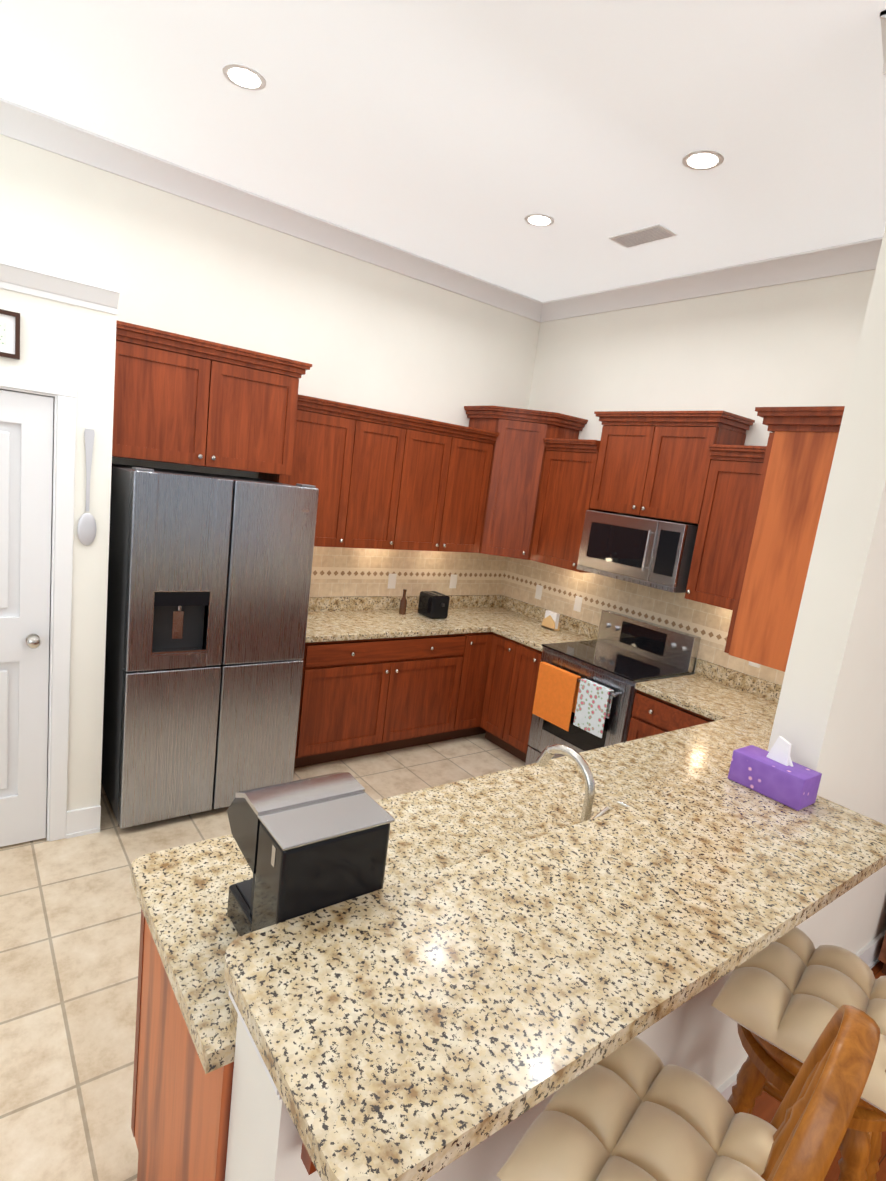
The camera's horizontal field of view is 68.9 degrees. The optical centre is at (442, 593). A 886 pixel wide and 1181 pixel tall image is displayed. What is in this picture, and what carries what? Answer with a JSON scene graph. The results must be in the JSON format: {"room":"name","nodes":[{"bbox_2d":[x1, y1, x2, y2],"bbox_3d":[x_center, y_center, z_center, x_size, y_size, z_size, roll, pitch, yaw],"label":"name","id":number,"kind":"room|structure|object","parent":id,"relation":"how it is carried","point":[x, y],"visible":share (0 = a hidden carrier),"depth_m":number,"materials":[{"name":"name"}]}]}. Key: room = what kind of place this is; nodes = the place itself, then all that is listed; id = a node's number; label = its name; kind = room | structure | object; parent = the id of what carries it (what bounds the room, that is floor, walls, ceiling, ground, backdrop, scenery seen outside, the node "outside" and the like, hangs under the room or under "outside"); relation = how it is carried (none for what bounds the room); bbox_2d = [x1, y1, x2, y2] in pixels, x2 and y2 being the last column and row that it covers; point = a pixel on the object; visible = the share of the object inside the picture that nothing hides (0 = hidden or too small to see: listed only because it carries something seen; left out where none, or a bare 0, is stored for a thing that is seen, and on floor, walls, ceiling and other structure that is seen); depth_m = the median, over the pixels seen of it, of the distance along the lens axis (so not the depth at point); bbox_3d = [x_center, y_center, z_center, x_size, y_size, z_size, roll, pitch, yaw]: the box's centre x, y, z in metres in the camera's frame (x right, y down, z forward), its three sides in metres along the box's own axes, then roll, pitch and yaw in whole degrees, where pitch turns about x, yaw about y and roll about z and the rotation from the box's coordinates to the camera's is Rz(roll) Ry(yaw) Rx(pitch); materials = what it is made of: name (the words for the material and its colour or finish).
{"room":"kitchen","nodes":[
{"label":"kitchen","id":0,"kind":"room"},
{"bbox_2d":[0,260,119,846],"bbox_3d":[-2.261,-0.133,2.992,1.154,2.583,0.873,-1,13,-37],"label":"wall","id":1,"kind":"structure","parent":0,"point":[57,379],"depth_m":2.90,"materials":[{"name":"paint"}]},
{"bbox_2d":[0,309,19,359],"bbox_3d":[-1.891,-1.052,2.538,0.384,0.180,0.022,-1,13,-37],"label":"framed picture","id":2,"kind":"object","parent":1,"relation":"attached to","point":[9,334],"visible":0.88,"depth_m":2.63,"materials":[{"name":"white paper"}]},
{"bbox_2d":[77,429,96,545],"bbox_3d":[-1.601,-0.473,2.916,0.078,0.524,0.022,-1,13,-37],"label":"decoration","id":3,"kind":"object","parent":1,"relation":"attached to","point":[86,529],"visible":1,"depth_m":2.92,"materials":[{"name":"grey metal"}]},
{"bbox_2d":[0,733,524,1180],"bbox_3d":[-1.847,1.405,2.212,8.220,0.051,3.470,-1,13,-37],"label":"floor","id":4,"kind":"structure","parent":0,"point":[70,916],"depth_m":2.41,"materials":[{"name":"beige tile"}]},
{"bbox_2d":[101,463,318,828],"bbox_3d":[-1.400,0.232,3.701,0.920,1.834,0.866,-1,13,-37],"label":"fridge","id":5,"kind":"object","parent":4,"relation":"on","point":[209,583],"visible":0.98,"depth_m":3.32,"materials":[{"name":"grey metal"}]},
{"bbox_2d":[131,915,534,1180],"bbox_3d":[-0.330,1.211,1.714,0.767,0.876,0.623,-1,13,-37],"label":"base cabinet","id":6,"kind":"object","parent":4,"relation":"on","point":[497,951],"depth_m":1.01,"materials":[{"name":"beige stone"}]},
{"bbox_2d":[131,707,790,1078],"bbox_3d":[0.788,0.751,2.457,3.513,0.041,0.651,-1,13,-37],"label":"countertop","id":7,"kind":"structure","parent":6,"relation":"on","point":[445,833],"depth_m":1.75,"materials":[{"name":"beige stone"}]},
{"bbox_2d":[227,772,394,935],"bbox_3d":[-0.308,0.597,1.415,0.246,0.349,0.308,-1,13,-37],"label":"coffee maker","id":8,"kind":"object","parent":7,"relation":"on","point":[308,845],"visible":0.71,"depth_m":1.31,"materials":[{"name":"black"}]},
{"bbox_2d":[536,744,628,822],"bbox_3d":[0.449,0.610,2.017,0.268,0.302,0.246,-1,13,-37],"label":"sink faucet","id":9,"kind":"object","parent":7,"relation":"on","point":[548,753],"visible":0.69,"depth_m":1.89,"materials":[{"name":"silver metal"}]},
{"bbox_2d":[728,736,821,810],"bbox_3d":[1.071,0.550,2.079,0.120,0.183,0.230,-1,13,-37],"label":"tissue box","id":10,"kind":"object","parent":7,"relation":"on","point":[776,773],"visible":1,"depth_m":2.05,"materials":[{"name":"purple cardboard"}]},
{"bbox_2d":[294,635,405,767],"bbox_3d":[-0.851,0.661,4.439,0.831,0.875,0.629,-1,13,-37],"label":"base cabinet","id":11,"kind":"object","parent":4,"relation":"on","point":[380,674],"depth_m":4.23,"materials":[{"name":"brown wood"}]},
{"bbox_2d":[305,607,541,642],"bbox_3d":[-0.215,0.209,4.793,2.278,0.041,0.638,-1,13,-37],"label":"countertop","id":12,"kind":"structure","parent":11,"relation":"on","point":[320,624],"depth_m":4.64,"materials":[{"name":"beige stone"}]},
{"bbox_2d":[399,589,406,614],"bbox_3d":[-0.298,0.063,4.885,0.052,0.188,0.051,-1,13,-37],"label":"bottle","id":13,"kind":"object","parent":12,"relation":"on","point":[403,605],"visible":1,"depth_m":4.87,"materials":[{"name":"brown glass"}]},
{"bbox_2d":[418,591,449,618],"bbox_3d":[-0.066,0.089,4.927,0.160,0.180,0.220,-1,13,-37],"label":"toaster","id":14,"kind":"object","parent":12,"relation":"on","point":[433,604],"visible":1,"depth_m":4.87,"materials":[{"name":"black"}]},
{"bbox_2d":[390,631,461,750],"bbox_3d":[-0.317,0.656,4.844,0.753,0.875,0.629,-1,13,-37],"label":"base cabinet","id":15,"kind":"object","parent":4,"relation":"on","point":[426,685],"depth_m":4.61,"materials":[{"name":"brown wood"}]},
{"bbox_2d":[446,631,497,739],"bbox_3d":[0.037,0.661,5.069,0.331,0.875,0.700,-1,13,-37],"label":"base cabinet","id":16,"kind":"object","parent":4,"relation":"on","point":[472,669],"depth_m":4.85,"materials":[{"name":"brown wood"}]},
{"bbox_2d":[494,623,596,650],"bbox_3d":[0.781,0.327,4.838,0.638,0.041,0.523,-1,13,-37],"label":"countertop","id":17,"kind":"structure","parent":16,"relation":"on","point":[534,634],"depth_m":4.79,"materials":[{"name":"beige stone"}]},
{"bbox_2d":[541,610,559,630],"bbox_3d":[0.843,0.211,5.023,0.062,0.132,0.140,-1,13,-37],"label":"napkin holder","id":18,"kind":"object","parent":17,"relation":"on","point":[550,621],"visible":1,"depth_m":4.99,"materials":[{"name":"white paper"}]},
{"bbox_2d":[482,635,521,750],"bbox_3d":[0.644,0.750,4.998,0.670,0.875,0.352,-1,13,-37],"label":"base cabinet","id":19,"kind":"object","parent":4,"relation":"on","point":[506,655],"depth_m":4.80,"materials":[{"name":"brown wood"}]},
{"bbox_2d":[506,643,541,761],"bbox_3d":[0.788,0.796,4.842,0.629,0.875,0.327,-1,13,-37],"label":"base cabinet","id":20,"kind":"object","parent":4,"relation":"on","point":[524,694],"depth_m":4.61,"materials":[{"name":"brown wood"}]},
{"bbox_2d":[503,859,678,1126],"bbox_3d":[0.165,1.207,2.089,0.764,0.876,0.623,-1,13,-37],"label":"countertop","id":21,"kind":"structure","parent":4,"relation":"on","point":[591,981],"depth_m":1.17,"materials":[{"name":"beige stone"}]},
{"bbox_2d":[525,610,700,764],"bbox_3d":[1.089,0.773,4.360,0.717,1.160,0.764,-1,13,-37],"label":"range","id":22,"kind":"object","parent":4,"relation":"on","point":[586,691],"visible":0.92,"depth_m":4.21,"materials":[{"name":"silver metal"}]},
{"bbox_2d":[627,687,720,740],"bbox_3d":[1.512,1.056,3.892,0.629,0.875,0.579,-1,13,-37],"label":"base cabinet","id":23,"kind":"object","parent":4,"relation":"on","point":[652,715],"depth_m":3.73,"materials":[{"name":"brown wood"}]},
{"bbox_2d":[635,675,777,718],"bbox_3d":[1.566,0.609,3.808,0.638,0.041,0.579,-1,13,-37],"label":"countertop","id":24,"kind":"structure","parent":23,"relation":"on","point":[696,692],"depth_m":3.75,"materials":[{"name":"beige stone"}]},
{"bbox_2d":[643,805,810,1030],"bbox_3d":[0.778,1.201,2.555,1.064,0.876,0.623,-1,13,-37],"label":"countertop","id":25,"kind":"structure","parent":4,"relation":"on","point":[730,898],"depth_m":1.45,"materials":[{"name":"beige stone"}]},
{"bbox_2d":[779,795,858,937],"bbox_3d":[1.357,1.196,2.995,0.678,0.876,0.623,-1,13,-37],"label":"countertop","id":26,"kind":"structure","parent":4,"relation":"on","point":[831,825],"depth_m":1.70,"materials":[{"name":"beige stone"}]},
{"bbox_2d":[835,813,885,899],"bbox_3d":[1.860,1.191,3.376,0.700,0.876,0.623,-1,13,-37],"label":"countertop","id":27,"kind":"structure","parent":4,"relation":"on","point":[866,855],"depth_m":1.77,"materials":[{"name":"beige stone"}]},
{"bbox_2d":[0,134,539,596],"bbox_3d":[-2.617,-0.652,3.218,8.240,3.431,0.120,-1,13,-37],"label":"wall","id":28,"kind":"structure","parent":0,"point":[356,332],"depth_m":3.98,"materials":[{"name":"paint"}]},
{"bbox_2d":[112,332,303,479],"bbox_3d":[-1.399,-1.018,3.631,0.994,0.578,0.519,-1,13,-37],"label":"upper cabinet","id":29,"kind":"object","parent":28,"relation":"attached to","point":[174,403],"depth_m":3.41,"materials":[{"name":"brown wood"}]},
{"bbox_2d":[0,97,543,322],"bbox_3d":[-1.201,-2.255,3.716,5.120,0.122,0.100,-1,13,-37],"label":"crown molding","id":30,"kind":"structure","parent":28,"relation":"attached to","point":[18,122],"depth_m":3.72,"materials":[{"name":"white"}]},
{"bbox_2d":[258,404,367,547],"bbox_3d":[-0.876,-0.753,4.223,0.551,0.857,0.331,-1,13,-37],"label":"upper cabinet","id":31,"kind":"object","parent":28,"relation":"attached to","point":[330,450],"depth_m":4.15,"materials":[{"name":"brown wood"}]},
{"bbox_2d":[356,416,415,549],"bbox_3d":[-0.550,-0.756,4.471,0.512,0.857,0.331,-1,13,-37],"label":"upper cabinet","id":32,"kind":"object","parent":28,"relation":"attached to","point":[380,479],"depth_m":4.39,"materials":[{"name":"brown wood"}]},
{"bbox_2d":[308,595,501,610],"bbox_3d":[-0.390,0.074,5.021,2.278,0.102,0.020,-1,13,-37],"label":"backsplash","id":33,"kind":"structure","parent":28,"relation":"attached to","point":[352,603],"depth_m":4.94,"materials":[{"name":"beige stone"}]},
{"bbox_2d":[309,546,504,596],"bbox_3d":[-0.374,-0.176,4.975,2.250,0.403,0.008,-1,13,-37],"label":"tile backsplash","id":34,"kind":"structure","parent":28,"relation":"attached to","point":[339,571],"depth_m":5.01,"materials":[{"name":"beige tile"}]},
{"bbox_2d":[387,574,396,588],"bbox_3d":[-0.392,-0.093,4.974,0.070,0.117,0.005,-1,13,-37],"label":"electrical outlet plate","id":35,"kind":"object","parent":34,"relation":"attached to","point":[392,577],"depth_m":4.97,"materials":[{"name":"white plastic"}]},
{"bbox_2d":[449,574,457,587],"bbox_3d":[0.086,-0.097,5.337,0.070,0.117,0.005,-1,13,-37],"label":"electrical outlet plate","id":36,"kind":"object","parent":34,"relation":"attached to","point":[453,583],"depth_m":5.33,"materials":[{"name":"white plastic"}]},
{"bbox_2d":[404,424,487,552],"bbox_3d":[-0.104,-0.761,4.809,0.851,0.857,0.331,-1,13,-37],"label":"upper cabinet","id":37,"kind":"object","parent":28,"relation":"attached to","point":[448,467],"depth_m":4.69,"materials":[{"name":"brown wood"}]},
{"bbox_2d":[460,412,583,559],"bbox_3d":[0.546,-0.828,5.108,0.669,1.045,0.608,-1,13,-37],"label":"upper cabinet","id":38,"kind":"object","parent":28,"relation":"attached to","point":[514,460],"depth_m":4.89,"materials":[{"name":"brown wood"}]},
{"bbox_2d":[0,0,885,301],"bbox_3d":[0.546,-1.467,-0.064,9.320,0.081,8.620,-1,13,-37],"label":"ceiling","id":39,"kind":"structure","parent":0,"point":[466,136],"depth_m":2.66,"materials":[{"name":"white paint"}]},
{"bbox_2d":[222,63,265,90],"bbox_3d":[-0.794,-2.062,2.586,0.169,0.006,0.169,16,14,42],"label":"recessed light","id":40,"kind":"object","parent":39,"relation":"in","point":[244,77],"depth_m":2.58,"materials":[{"name":"white"}]},
{"bbox_2d":[524,213,554,226],"bbox_3d":[0.536,-2.074,3.596,0.169,0.006,0.169,16,14,42],"label":"recessed light","id":41,"kind":"object","parent":39,"relation":"in","point":[536,219],"depth_m":3.59,"materials":[{"name":"white"}]},
{"bbox_2d":[609,224,676,247],"bbox_3d":[1.121,-2.006,3.636,0.170,0.010,0.340,-1,13,-37],"label":"ceiling vent","id":42,"kind":"object","parent":39,"relation":"in","point":[653,233],"visible":1,"depth_m":3.62,"materials":[{"name":"white metal"}]},
{"bbox_2d":[682,150,723,169],"bbox_3d":[1.114,-1.855,2.771,0.169,0.006,0.169,12,11,28],"label":"recessed light","id":43,"kind":"object","parent":39,"relation":"in","point":[699,159],"depth_m":2.76,"materials":[{"name":"white"}]},
{"bbox_2d":[880,10,885,74],"bbox_3d":[1.929,-1.612,2.320,1.610,0.122,0.110,-1,13,-37],"label":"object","id":44,"kind":"structure","parent":39,"relation":"hanging from","point":[883,13],"depth_m":1.89,"materials":[{"name":"white"}]},
{"bbox_2d":[225,970,747,1180],"bbox_3d":[0.368,1.208,1.702,1.865,1.057,0.217,-1,13,-37],"label":"wall","id":45,"kind":"structure","parent":0,"point":[698,1034],"depth_m":1.34,"materials":[{"name":"paint"}]},
{"bbox_2d":[227,783,758,1042],"bbox_3d":[0.357,0.733,1.728,1.841,0.140,0.036,-1,13,-37],"label":"countertop","id":46,"kind":"structure","parent":45,"relation":"attached to","point":[279,982],"depth_m":1.31,"materials":[{"name":"beige stone"}]},
{"bbox_2d":[856,929,885,968],"bbox_3d":[2.166,1.654,3.115,2.700,0.137,0.022,-1,13,-37],"label":"baseboard","id":47,"kind":"structure","parent":45,"relation":"attached to","point":[868,953],"depth_m":2.91,"materials":[{"name":"white"}]},
{"bbox_2d":[513,269,875,681],"bbox_3d":[1.591,-0.332,4.394,0.120,3.431,3.170,-1,13,-37],"label":"wall","id":48,"kind":"structure","parent":0,"point":[744,353],"depth_m":4.11,"materials":[{"name":"paint"}]},
{"bbox_2d":[502,595,781,702],"bbox_3d":[1.254,0.333,4.727,0.020,0.102,2.494,-1,13,-37],"label":"backsplash","id":49,"kind":"structure","parent":48,"relation":"attached to","point":[720,674],"depth_m":4.13,"materials":[{"name":"beige stone"}]},
{"bbox_2d":[501,513,784,684],"bbox_3d":[1.506,-0.070,4.403,0.008,0.856,3.169,-1,13,-37],"label":"tile backsplash","id":50,"kind":"structure","parent":48,"relation":"attached to","point":[561,586],"depth_m":4.65,"materials":[{"name":"beige tile"}]},
{"bbox_2d":[535,585,542,599],"bbox_3d":[0.790,-0.008,5.334,0.005,0.117,0.070,-1,13,-37],"label":"electrical outlet plate","id":51,"kind":"object","parent":50,"relation":"attached to","point":[538,593],"depth_m":5.33,"materials":[{"name":"white plastic"}]},
{"bbox_2d":[574,596,582,611],"bbox_3d":[1.045,0.083,4.999,0.005,0.117,0.070,-1,13,-37],"label":"electrical outlet plate","id":52,"kind":"object","parent":50,"relation":"attached to","point":[578,600],"depth_m":4.99,"materials":[{"name":"white plastic"}]},
{"bbox_2d":[748,661,759,667],"bbox_3d":[1.885,0.386,3.896,0.005,0.117,0.070,-1,13,-37],"label":"electrical outlet plate","id":53,"kind":"object","parent":50,"relation":"attached to","point":[750,663],"depth_m":3.90,"materials":[{"name":"white plastic"}]},
{"bbox_2d":[530,411,766,609],"bbox_3d":[1.464,-0.571,4.142,0.379,1.104,2.088,-1,13,-37],"label":"upper cabinet","id":54,"kind":"object","parent":48,"relation":"attached to","point":[703,469],"visible":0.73,"depth_m":4.00,"materials":[{"name":"brown wood"}]},
{"bbox_2d":[576,510,697,592],"bbox_3d":[1.321,-0.288,4.269,0.437,0.412,0.775,-1,13,-37],"label":"over-the-range microwave","id":55,"kind":"object","parent":54,"relation":"attached to","point":[652,552],"visible":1,"depth_m":4.09,"materials":[{"name":"grey metal"}]},
{"bbox_2d":[540,236,882,321],"bbox_3d":[1.742,-1.934,3.994,0.100,0.122,3.050,-1,13,-37],"label":"crown molding","id":56,"kind":"structure","parent":48,"relation":"attached to","point":[858,256],"depth_m":3.97,"materials":[{"name":"white"}]},
{"bbox_2d":[752,961,885,1180],"bbox_3d":[3.126,2.301,0.701,14.300,0.051,5.150,-1,13,-37],"label":"floor","id":57,"kind":"structure","parent":0,"point":[766,1107],"depth_m":2.17,"materials":[{"name":"brown wood"}]},
{"bbox_2d":[496,1005,879,1180],"bbox_3d":[0.386,1.206,1.191,0.459,1.251,0.430,15,13,37],"label":"bar stool","id":58,"kind":"object","parent":57,"relation":"on","point":[634,1109],"visible":0.96,"depth_m":1.14,"materials":[{"name":"beige leather"}]},
{"bbox_2d":[711,927,885,1180],"bbox_3d":[0.953,1.200,1.634,0.459,1.249,0.430,16,13,39],"label":"bar stool","id":59,"kind":"object","parent":57,"relation":"on","point":[782,1000],"visible":0.77,"depth_m":1.56,"materials":[{"name":"beige leather"}]},
{"bbox_2d":[878,932,885,974],"bbox_3d":[2.814,1.301,3.084,1.540,0.998,0.610,-1,13,-37],"label":"base cabinet","id":60,"kind":"object","parent":57,"relation":"on","point":[882,956],"visible":1,"depth_m":2.93,"materials":[{"name":"brown wood"}]},
{"bbox_2d":[767,226,885,953],"bbox_3d":[2.314,0.026,2.900,2.700,3.431,0.162,-1,13,-37],"label":"wall column","id":61,"kind":"structure","parent":0,"point":[829,724],"depth_m":2.11,"materials":[{"name":"paint"}]},
{"bbox_2d":[724,422,840,671],"bbox_3d":[1.597,-0.165,2.636,0.740,0.909,0.354,-1,13,-37],"label":"upper cabinet","id":62,"kind":"object","parent":61,"relation":"attached to","point":[797,463],"depth_m":2.44,"materials":[{"name":"brown wood"}]}
]}

